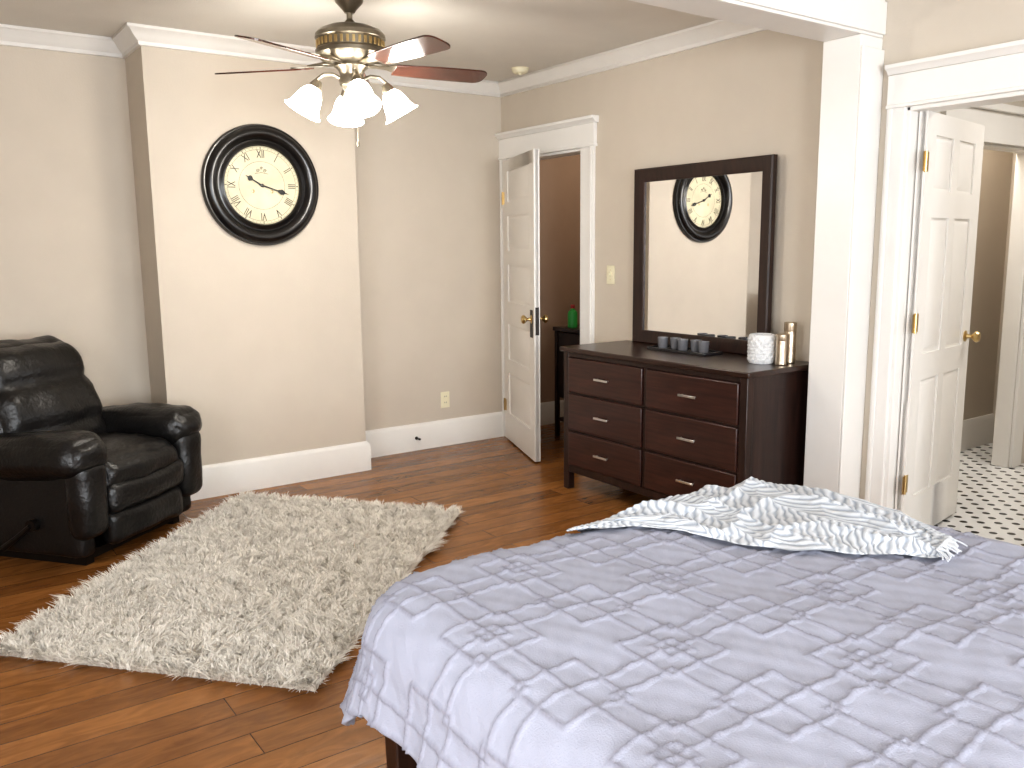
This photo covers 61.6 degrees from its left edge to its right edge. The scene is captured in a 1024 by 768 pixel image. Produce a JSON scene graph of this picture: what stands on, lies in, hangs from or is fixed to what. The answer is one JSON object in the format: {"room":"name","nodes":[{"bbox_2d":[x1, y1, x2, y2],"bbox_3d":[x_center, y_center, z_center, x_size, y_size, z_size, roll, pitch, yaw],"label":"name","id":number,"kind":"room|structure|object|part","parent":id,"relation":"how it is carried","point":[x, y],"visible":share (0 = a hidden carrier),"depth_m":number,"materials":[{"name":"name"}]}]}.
{"room":"bedroom","nodes":[
{"label":"bedroom","id":0,"kind":"room"},
{"bbox_2d":[0,45,150,406],"bbox_3d":[-3.199,-0.526,4.340,2.470,2.567,0.150,-7,11,-35],"label":"wall","id":1,"kind":"structure","parent":0,"point":[70,262],"depth_m":4.74,"materials":[{"name":"paint"}]},
{"bbox_2d":[0,24,123,58],"bbox_3d":[-3.144,-1.734,4.053,2.470,0.090,0.078,-7,11,-35],"label":"trim","id":2,"kind":"structure","parent":1,"relation":"attached to","point":[10,35],"depth_m":4.56,"materials":[{"name":"white paint"}]},
{"bbox_2d":[125,46,365,465],"bbox_3d":[-1.596,-0.684,5.238,1.200,2.567,0.530,-7,11,-35],"label":"wall","id":3,"kind":"structure","parent":0,"point":[264,343],"depth_m":4.97,"materials":[{"name":"paint"}]},
{"bbox_2d":[112,22,334,68],"bbox_3d":[-1.541,-1.892,4.951,1.356,0.090,0.458,-7,11,-35],"label":"trim","id":4,"kind":"structure","parent":3,"relation":"attached to","point":[131,36],"depth_m":4.64,"materials":[{"name":"white paint"}]},
{"bbox_2d":[201,124,318,245],"bbox_3d":[-1.427,-1.139,4.923,0.682,0.682,0.060,-7,11,-35],"label":"wall clock","id":5,"kind":"object","parent":3,"relation":"attached to","point":[259,184],"visible":1,"depth_m":4.92,"materials":[{"name":"black paint"}]},
{"bbox_2d":[224,146,298,223],"bbox_3d":[-1.440,-1.141,4.940,0.444,0.444,0.010,-7,11,-35],"label":"clock face","id":6,"kind":"object","parent":5,"relation":"on","point":[261,183],"depth_m":4.93,"materials":[{"name":"paper"}]},
{"bbox_2d":[190,411,502,500],"bbox_3d":[-1.017,0.436,5.721,2.517,0.190,0.402,-7,11,-35],"label":"baseboard","id":7,"kind":"structure","parent":3,"relation":"attached to","point":[226,478],"depth_m":5.43,"materials":[{"name":"white paint"}]},
{"bbox_2d":[0,0,718,81],"bbox_3d":[1.151,-1.628,2.534,8.100,0.100,8.140,-7,11,-35],"label":"ceiling","id":8,"kind":"structure","parent":0,"point":[494,37],"depth_m":4.40,"materials":[{"name":"paint"}]},
{"bbox_2d":[214,0,486,146],"bbox_3d":[-0.688,-1.422,3.860,1.251,0.692,1.242,-7,11,-35],"label":"ceiling fan","id":9,"kind":"object","parent":8,"relation":"hanging from","point":[352,48],"visible":1,"depth_m":3.78,"materials":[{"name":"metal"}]},
{"bbox_3d":[-1.144,-1.439,3.950,0.455,0.007,0.136,1,22,11],"label":"fan blade","id":10,"kind":"part","parent":9,"relation":"part of","materials":[{"name":"brown wood"}]},
{"bbox_3d":[-0.930,-1.369,3.501,0.136,0.007,0.455,19,17,25],"label":"fan blade","id":11,"kind":"part","parent":9,"relation":"part of","materials":[{"name":"brown wood"}]},
{"bbox_3d":[-0.932,-1.253,3.827,0.160,0.158,0.170,-7,11,-35],"label":"lamp shade","id":12,"kind":"part","parent":9,"relation":"part of","materials":[{"name":"white glass"}]},
{"bbox_3d":[-0.831,-1.349,3.837,0.154,0.087,0.059,-2,9,-9],"label":"lamp arm","id":13,"kind":"part","parent":9,"relation":"part of","materials":[{"name":"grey metal"}]},
{"bbox_3d":[-0.769,-1.374,3.988,0.059,0.087,0.154,-2,9,-9],"label":"lamp arm","id":14,"kind":"part","parent":9,"relation":"part of","materials":[{"name":"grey metal"}]},
{"bbox_3d":[-0.793,-1.298,4.103,0.170,0.158,0.160,-7,11,-35],"label":"lamp shade","id":15,"kind":"part","parent":9,"relation":"part of","materials":[{"name":"white glass"}]},
{"bbox_3d":[-0.694,-1.340,3.771,0.059,0.087,0.154,-5,10,-28],"label":"lamp arm","id":16,"kind":"part","parent":9,"relation":"part of","materials":[{"name":"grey metal"}]},
{"bbox_3d":[-0.660,-1.250,3.708,0.053,0.082,0.064,-7,11,-35],"label":"light bulb","id":17,"kind":"part","parent":9,"relation":"part of","materials":[{"name":"white glass"}]},
{"bbox_3d":[-0.651,-1.234,3.690,0.170,0.158,0.160,-7,11,-35],"label":"lamp shade","id":18,"kind":"part","parent":9,"relation":"part of","materials":[{"name":"white glass"}]},
{"bbox_3d":[-0.777,-1.497,4.289,0.136,0.007,0.455,-15,10,-5],"label":"fan blade","id":19,"kind":"part","parent":9,"relation":"part of","materials":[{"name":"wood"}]},
{"bbox_3d":[-0.610,-1.363,3.911,0.154,0.087,0.059,-5,10,-28],"label":"lamp arm","id":20,"kind":"part","parent":9,"relation":"part of","materials":[{"name":"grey metal"}]},
{"bbox_3d":[-0.513,-1.279,3.966,0.160,0.158,0.170,-7,11,-35],"label":"lamp shade","id":21,"kind":"part","parent":9,"relation":"part of","materials":[{"name":"white glass"}]},
{"bbox_3d":[-0.432,-1.384,3.562,0.136,0.007,0.455,9,0,-44],"label":"fan blade","id":22,"kind":"part","parent":9,"relation":"part of","materials":[{"name":"brown wood"}]},
{"bbox_3d":[-0.337,-1.463,4.049,0.455,0.007,0.136,-5,-3,-25],"label":"fan blade","id":23,"kind":"part","parent":9,"relation":"part of","materials":[{"name":"brown wood"}]},
{"bbox_2d":[511,66,528,74],"bbox_3d":[0.053,-2.035,5.595,0.120,0.042,0.120,-7,11,-35],"label":"smoke detector","id":24,"kind":"object","parent":8,"relation":"attached to","point":[519,70],"visible":1,"depth_m":5.56,"materials":[{"name":"beige plastic"}]},
{"bbox_2d":[354,83,501,430],"bbox_3d":[-0.680,-0.816,6.004,1.395,2.567,0.150,-7,11,-35],"label":"wall","id":25,"kind":"structure","parent":0,"point":[428,185],"depth_m":5.98,"materials":[{"name":"paint"}]},
{"bbox_2d":[365,69,500,97],"bbox_3d":[-0.584,-2.028,5.746,1.295,0.090,0.078,-7,11,-35],"label":"trim","id":26,"kind":"structure","parent":25,"relation":"attached to","point":[484,87],"depth_m":5.83,"materials":[{"name":"white paint"}]},
{"bbox_2d":[441,391,449,407],"bbox_3d":[-0.481,0.113,6.191,0.072,0.116,0.010,-7,11,-35],"label":"power outlet","id":27,"kind":"object","parent":25,"relation":"attached to","point":[445,400],"visible":1,"depth_m":6.19,"materials":[{"name":"beige plastic"}]},
{"bbox_2d":[0,422,1023,767],"bbox_3d":[1.094,1.015,2.898,7.900,0.100,8.140,-7,11,-35],"label":"floor","id":28,"kind":"structure","parent":0,"point":[71,716],"depth_m":2.99,"materials":[{"name":"brown wood"}]},
{"bbox_2d":[0,335,202,565],"bbox_3d":[-2.147,0.276,4.244,0.916,0.994,0.991,2,9,16],"label":"recliner","id":29,"kind":"object","parent":28,"relation":"on","point":[81,479],"visible":1,"depth_m":4.02,"materials":[{"name":"black leather"}]},
{"bbox_3d":[-2.227,0.685,3.888,0.199,0.156,0.049,1,9,12],"label":"recline lever","id":30,"kind":"part","parent":29,"relation":"part of","materials":[{"name":"metal"}]},
{"bbox_3d":[-2.368,0.108,4.279,0.438,0.670,0.692,2,9,16],"label":"backrest","id":31,"kind":"part","parent":29,"relation":"part of","materials":[{"name":"black leather"}]},
{"bbox_3d":[-2.240,0.443,3.923,0.861,0.488,0.268,2,9,16],"label":"armrest","id":32,"kind":"part","parent":29,"relation":"part of","materials":[{"name":"black leather"}]},
{"bbox_3d":[-2.159,0.738,4.316,0.640,0.060,0.660,2,9,16],"label":"floor frame","id":33,"kind":"part","parent":29,"relation":"part of","materials":[{"name":"leather"}]},
{"bbox_2d":[96,433,178,486],"bbox_3d":[-2.047,0.383,4.226,0.656,0.234,0.545,2,9,16],"label":"seat cushion","id":34,"kind":"object","parent":29,"relation":"on","point":[132,459],"depth_m":4.15,"materials":[{"name":"black leather"}]},
{"bbox_3d":[-2.045,0.338,4.586,0.864,0.483,0.268,2,9,16],"label":"armrest","id":35,"kind":"part","parent":29,"relation":"part of","materials":[{"name":"black leather"}]},
{"bbox_2d":[0,488,465,692],"bbox_3d":[-1.087,0.808,3.852,1.474,0.046,2.118,1,9,11],"label":"shag rug","id":36,"kind":"object","parent":28,"relation":"on","point":[272,590],"visible":0.99,"depth_m":3.49,"materials":[{"name":"beige carpet"}]},
{"bbox_2d":[385,736,416,767],"bbox_3d":[0.904,0.866,1.545,1.430,0.625,2.220,-7,11,-35],"label":"bed","id":37,"kind":"object","parent":28,"relation":"on","point":[395,757],"visible":0.02,"depth_m":2.00,"materials":[{"name":"brown wood"}]},
{"bbox_2d":[340,524,1023,767],"bbox_3d":[0.943,0.684,1.464,1.692,0.360,2.594,-7,11,-35],"label":"comforter","id":38,"kind":"object","parent":37,"relation":"on","point":[627,646],"visible":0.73,"depth_m":1.63,"materials":[{"name":"fabric"}]},
{"bbox_2d":[566,476,967,561],"bbox_3d":[0.702,0.381,2.445,0.994,0.122,0.636,2,9,16],"label":"throw blanket","id":39,"kind":"object","parent":38,"relation":"on","point":[753,511],"visible":0.99,"depth_m":2.31,"materials":[{"name":"white fabric"}]},
{"bbox_2d":[553,325,579,435],"bbox_3d":[0.612,-0.010,6.390,0.420,0.830,0.470,-7,11,-35],"label":"stand","id":40,"kind":"object","parent":28,"relation":"on","point":[567,336],"visible":0.23,"depth_m":6.39,"materials":[{"name":"brown wood"}]},
{"bbox_3d":[0.340,-0.003,6.456,0.030,0.800,0.030,-7,11,-35],"label":"leg","id":41,"kind":"part","parent":40,"relation":"part of","materials":[{"name":"brown wood"}]},
{"bbox_2d":[568,305,576,327],"bbox_3d":[0.445,-0.499,6.300,0.072,0.167,0.072,-7,11,-35],"label":"plastic bottle","id":42,"kind":"object","parent":40,"relation":"on","point":[572,314],"visible":1,"depth_m":6.28,"materials":[{"name":"green plastic"}]},
{"bbox_2d":[560,340,808,499],"bbox_3d":[0.890,0.257,4.659,0.544,0.845,1.372,-7,11,-35],"label":"dresser","id":43,"kind":"object","parent":28,"relation":"on","point":[655,424],"visible":0.94,"depth_m":4.32,"materials":[{"name":"brown wood"}]},
{"bbox_3d":[0.493,0.197,4.757,0.024,0.012,0.112,-7,11,-35],"label":"drawer handle","id":44,"kind":"part","parent":43,"relation":"part of","materials":[{"name":"silver metal"}]},
{"bbox_3d":[0.495,0.412,4.791,0.024,0.012,0.112,-7,11,-35],"label":"drawer handle","id":45,"kind":"part","parent":43,"relation":"part of","materials":[{"name":"silver metal"}]},
{"bbox_3d":[0.491,-0.018,4.723,0.024,0.012,0.112,-7,11,-35],"label":"drawer handle","id":46,"kind":"part","parent":43,"relation":"part of","materials":[{"name":"silver metal"}]},
{"bbox_3d":[0.511,0.195,4.770,0.022,0.212,0.602,-7,11,-35],"label":"drawer","id":47,"kind":"part","parent":43,"relation":"part of","materials":[{"name":"brown wood"}]},
{"bbox_3d":[0.513,0.410,4.804,0.022,0.200,0.602,-7,11,-35],"label":"drawer","id":48,"kind":"part","parent":43,"relation":"part of","materials":[{"name":"brown wood"}]},
{"bbox_3d":[0.509,-0.020,4.735,0.022,0.199,0.602,-7,11,-35],"label":"drawer","id":49,"kind":"part","parent":43,"relation":"part of","materials":[{"name":"brown wood"}]},
{"bbox_2d":[647,345,722,355],"bbox_3d":[0.939,-0.185,4.691,0.148,0.016,0.428,-7,11,-35],"label":"tray","id":50,"kind":"object","parent":43,"relation":"on","point":[668,349],"visible":0.73,"depth_m":4.61,"materials":[{"name":"black wood"}]},
{"bbox_2d":[658,337,667,347],"bbox_3d":[0.844,-0.232,4.801,0.060,0.060,0.060,-7,11,-35],"label":"candle cup","id":51,"kind":"object","parent":50,"relation":"on","point":[662,341],"visible":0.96,"depth_m":4.78,"materials":[{"name":"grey glass"}]},
{"bbox_2d":[670,337,680,348],"bbox_3d":[0.905,-0.225,4.754,0.060,0.060,0.060,-7,11,-35],"label":"candle cup","id":52,"kind":"object","parent":50,"relation":"on","point":[673,340],"visible":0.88,"depth_m":4.73,"materials":[{"name":"grey glass"}]},
{"bbox_2d":[677,339,688,350],"bbox_3d":[0.931,-0.214,4.681,0.060,0.060,0.060,-7,11,-35],"label":"candle cup","id":53,"kind":"object","parent":50,"relation":"on","point":[682,344],"visible":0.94,"depth_m":4.66,"materials":[{"name":"grey glass"}]},
{"bbox_2d":[690,340,701,351],"bbox_3d":[0.992,-0.207,4.633,0.060,0.060,0.060,-7,11,-35],"label":"candle cup","id":54,"kind":"object","parent":50,"relation":"on","point":[694,343],"visible":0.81,"depth_m":4.61,"materials":[{"name":"grey glass"}]},
{"bbox_2d":[698,341,709,352],"bbox_3d":[1.018,-0.195,4.560,0.060,0.060,0.060,-7,11,-35],"label":"candle cup","id":55,"kind":"object","parent":50,"relation":"on","point":[703,346],"visible":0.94,"depth_m":4.54,"materials":[{"name":"grey glass"}]},
{"bbox_3d":[0.864,0.490,4.282,0.024,0.012,0.112,-7,11,-35],"label":"drawer handle","id":56,"kind":"part","parent":43,"relation":"part of","materials":[{"name":"silver metal"}]},
{"bbox_3d":[0.862,0.275,4.247,0.024,0.012,0.112,-7,11,-35],"label":"drawer handle","id":57,"kind":"part","parent":43,"relation":"part of","materials":[{"name":"silver metal"}]},
{"bbox_3d":[0.860,0.060,4.213,0.024,0.012,0.112,-7,11,-35],"label":"drawer handle","id":58,"kind":"part","parent":43,"relation":"part of","materials":[{"name":"silver metal"}]},
{"bbox_3d":[0.882,0.488,4.294,0.022,0.200,0.602,-7,11,-35],"label":"drawer","id":59,"kind":"part","parent":43,"relation":"part of","materials":[{"name":"brown wood"}]},
{"bbox_3d":[0.880,0.273,4.260,0.022,0.212,0.602,-7,11,-35],"label":"drawer","id":60,"kind":"part","parent":43,"relation":"part of","materials":[{"name":"brown wood"}]},
{"bbox_3d":[0.878,0.058,4.225,0.022,0.199,0.602,-7,11,-35],"label":"drawer","id":61,"kind":"part","parent":43,"relation":"part of","materials":[{"name":"brown wood"}]},
{"bbox_2d":[632,154,777,354],"bbox_3d":[1.022,-0.698,4.735,0.036,1.015,0.990,-7,11,-35],"label":"dresser mirror","id":62,"kind":"object","parent":43,"relation":"on","point":[704,232],"visible":0.81,"depth_m":4.69,"materials":[{"name":"brown wood"}]},
{"bbox_2d":[747,333,775,363],"bbox_3d":[1.226,-0.175,4.216,0.138,0.142,0.138,-7,11,-35],"label":"ceramic jar","id":63,"kind":"object","parent":43,"relation":"on","point":[761,348],"visible":0.94,"depth_m":4.16,"materials":[{"name":"white ceramic"}]},
{"bbox_2d":[775,333,787,365],"bbox_3d":[1.298,-0.167,4.133,0.056,0.150,0.056,-7,11,-35],"label":"canister","id":64,"kind":"object","parent":43,"relation":"on","point":[781,354],"visible":1,"depth_m":4.11,"materials":[{"name":"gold metal"}]},
{"bbox_3d":[1.297,-0.225,4.123,0.056,0.032,0.056,-7,11,-35],"label":"lid","id":65,"kind":"part","parent":64,"relation":"part of","materials":[{"name":"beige metal"}]},
{"bbox_2d":[784,322,796,363],"bbox_3d":[1.358,-0.203,4.198,0.060,0.200,0.060,-7,11,-35],"label":"canister","id":66,"kind":"object","parent":43,"relation":"on","point":[790,328],"visible":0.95,"depth_m":4.17,"materials":[{"name":"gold metal"}]},
{"bbox_3d":[1.357,-0.280,4.186,0.060,0.043,0.060,-7,11,-35],"label":"lid","id":67,"kind":"part","parent":66,"relation":"part of","materials":[{"name":"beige metal"}]},
{"bbox_2d":[539,155,579,402],"bbox_3d":[0.933,-0.890,6.376,1.400,2.567,1.690,-7,11,-35],"label":"wall","id":68,"kind":"structure","parent":0,"point":[559,178],"depth_m":6.82,"materials":[{"name":"paint"}]},
{"bbox_2d":[540,400,563,425],"bbox_3d":[0.918,0.296,6.515,1.300,0.180,1.440,-7,11,-35],"label":"baseboard","id":69,"kind":"structure","parent":68,"relation":"attached to","point":[547,409],"depth_m":6.93,"materials":[{"name":"white paint"}]},
{"bbox_2d":[501,0,1023,499],"bbox_3d":[2.096,-0.435,3.463,0.135,2.567,7.840,-7,11,-35],"label":"wall","id":70,"kind":"structure","parent":0,"point":[759,93],"depth_m":4.43,"materials":[{"name":"paint"}]},
{"bbox_2d":[502,149,547,461],"bbox_3d":[0.059,-0.539,5.923,0.182,2.010,0.828,-3,9,-14],"label":"door","id":71,"kind":"structure","parent":70,"relation":"in","point":[520,194],"depth_m":5.80,"materials":[{"name":"white paint"}]},
{"bbox_3d":[0.093,-0.421,5.589,0.072,0.058,0.058,-3,9,-14],"label":"knob","id":72,"kind":"part","parent":71,"relation":"part of","materials":[{"name":"gold metal"}]},
{"bbox_3d":[0.127,-0.393,5.602,0.003,0.180,0.060,-3,9,-14],"label":"escutcheon plate","id":73,"kind":"part","parent":71,"relation":"part of","materials":[{"name":"metal"}]},
{"bbox_3d":[0.199,-0.426,5.616,0.072,0.058,0.058,-3,9,-14],"label":"knob","id":74,"kind":"part","parent":71,"relation":"part of","materials":[{"name":"gold metal"}]},
{"bbox_2d":[495,115,598,436],"bbox_3d":[0.276,-0.644,5.966,0.198,2.222,1.065,-7,11,-35],"label":"trim","id":75,"kind":"structure","parent":70,"relation":"attached to","point":[574,136],"depth_m":5.58,"materials":[{"name":"white paint"}]},
{"bbox_2d":[606,265,614,283],"bbox_3d":[0.614,-0.685,5.390,0.021,0.116,0.072,-7,11,-35],"label":"light switch","id":76,"kind":"object","parent":70,"relation":"attached to","point":[610,279],"visible":1,"depth_m":5.39,"materials":[{"name":"beige plastic"}]},
{"bbox_2d":[498,20,765,96],"bbox_3d":[0.693,-1.923,5.012,0.078,0.090,2.770,-7,11,-35],"label":"trim","id":77,"kind":"structure","parent":70,"relation":"attached to","point":[716,31],"depth_m":5.01,"materials":[{"name":"white paint"}]},
{"bbox_2d":[629,0,886,41],"bbox_3d":[-0.427,-1.418,2.426,4.965,0.252,0.309,-7,11,-35],"label":"trim","id":78,"kind":"structure","parent":70,"relation":"attached to","point":[819,20],"depth_m":3.51,"materials":[{"name":"white paint"}]},
{"bbox_2d":[803,34,884,497],"bbox_3d":[1.529,-0.389,4.005,0.177,2.315,0.216,-7,11,-35],"label":"column","id":79,"kind":"structure","parent":70,"relation":"attached to","point":[852,66],"depth_m":3.92,"materials":[{"name":"white paint"}]},
{"bbox_2d":[895,110,984,525],"bbox_3d":[2.054,-0.255,4.137,0.770,1.975,0.182,-9,13,-44],"label":"door","id":80,"kind":"structure","parent":70,"relation":"in","point":[950,149],"depth_m":4.08,"materials":[{"name":"white paint"}]},
{"bbox_3d":[2.321,-0.239,4.327,0.058,0.058,0.072,-9,13,-44],"label":"knob","id":81,"kind":"part","parent":80,"relation":"part of","materials":[{"name":"gold metal"}]},
{"bbox_2d":[865,39,1023,508],"bbox_3d":[2.008,-0.259,3.572,0.198,2.187,1.005,-7,11,-35],"label":"trim","id":82,"kind":"structure","parent":70,"relation":"attached to","point":[992,74],"depth_m":3.80,"materials":[{"name":"white paint"}]},
{"bbox_2d":[937,100,1023,466],"bbox_3d":[3.337,-0.544,4.069,2.600,2.567,2.400,-7,11,-35],"label":"wall","id":83,"kind":"structure","parent":0,"point":[1017,103],"depth_m":5.35,"materials":[{"name":"paint"}]},
{"bbox_2d":[941,103,1023,467],"bbox_3d":[2.757,-0.499,5.049,1.290,2.180,0.160,-7,11,-35],"label":"trim","id":84,"kind":"structure","parent":83,"relation":"attached to","point":[1003,123],"depth_m":5.33,"materials":[{"name":"white paint"}]},
{"bbox_2d":[963,149,1015,435],"bbox_3d":[2.712,-0.744,5.359,2.100,2.567,0.450,-7,11,-35],"label":"wall","id":85,"kind":"structure","parent":0,"point":[998,167],"depth_m":5.89,"materials":[{"name":"paint"}]},
{"bbox_2d":[961,413,994,450],"bbox_3d":[2.673,0.409,5.614,1.900,0.210,0.018,-7,11,-35],"label":"baseboard","id":86,"kind":"structure","parent":85,"relation":"attached to","point":[977,431],"depth_m":6.02,"materials":[{"name":"white paint"}]}
]}

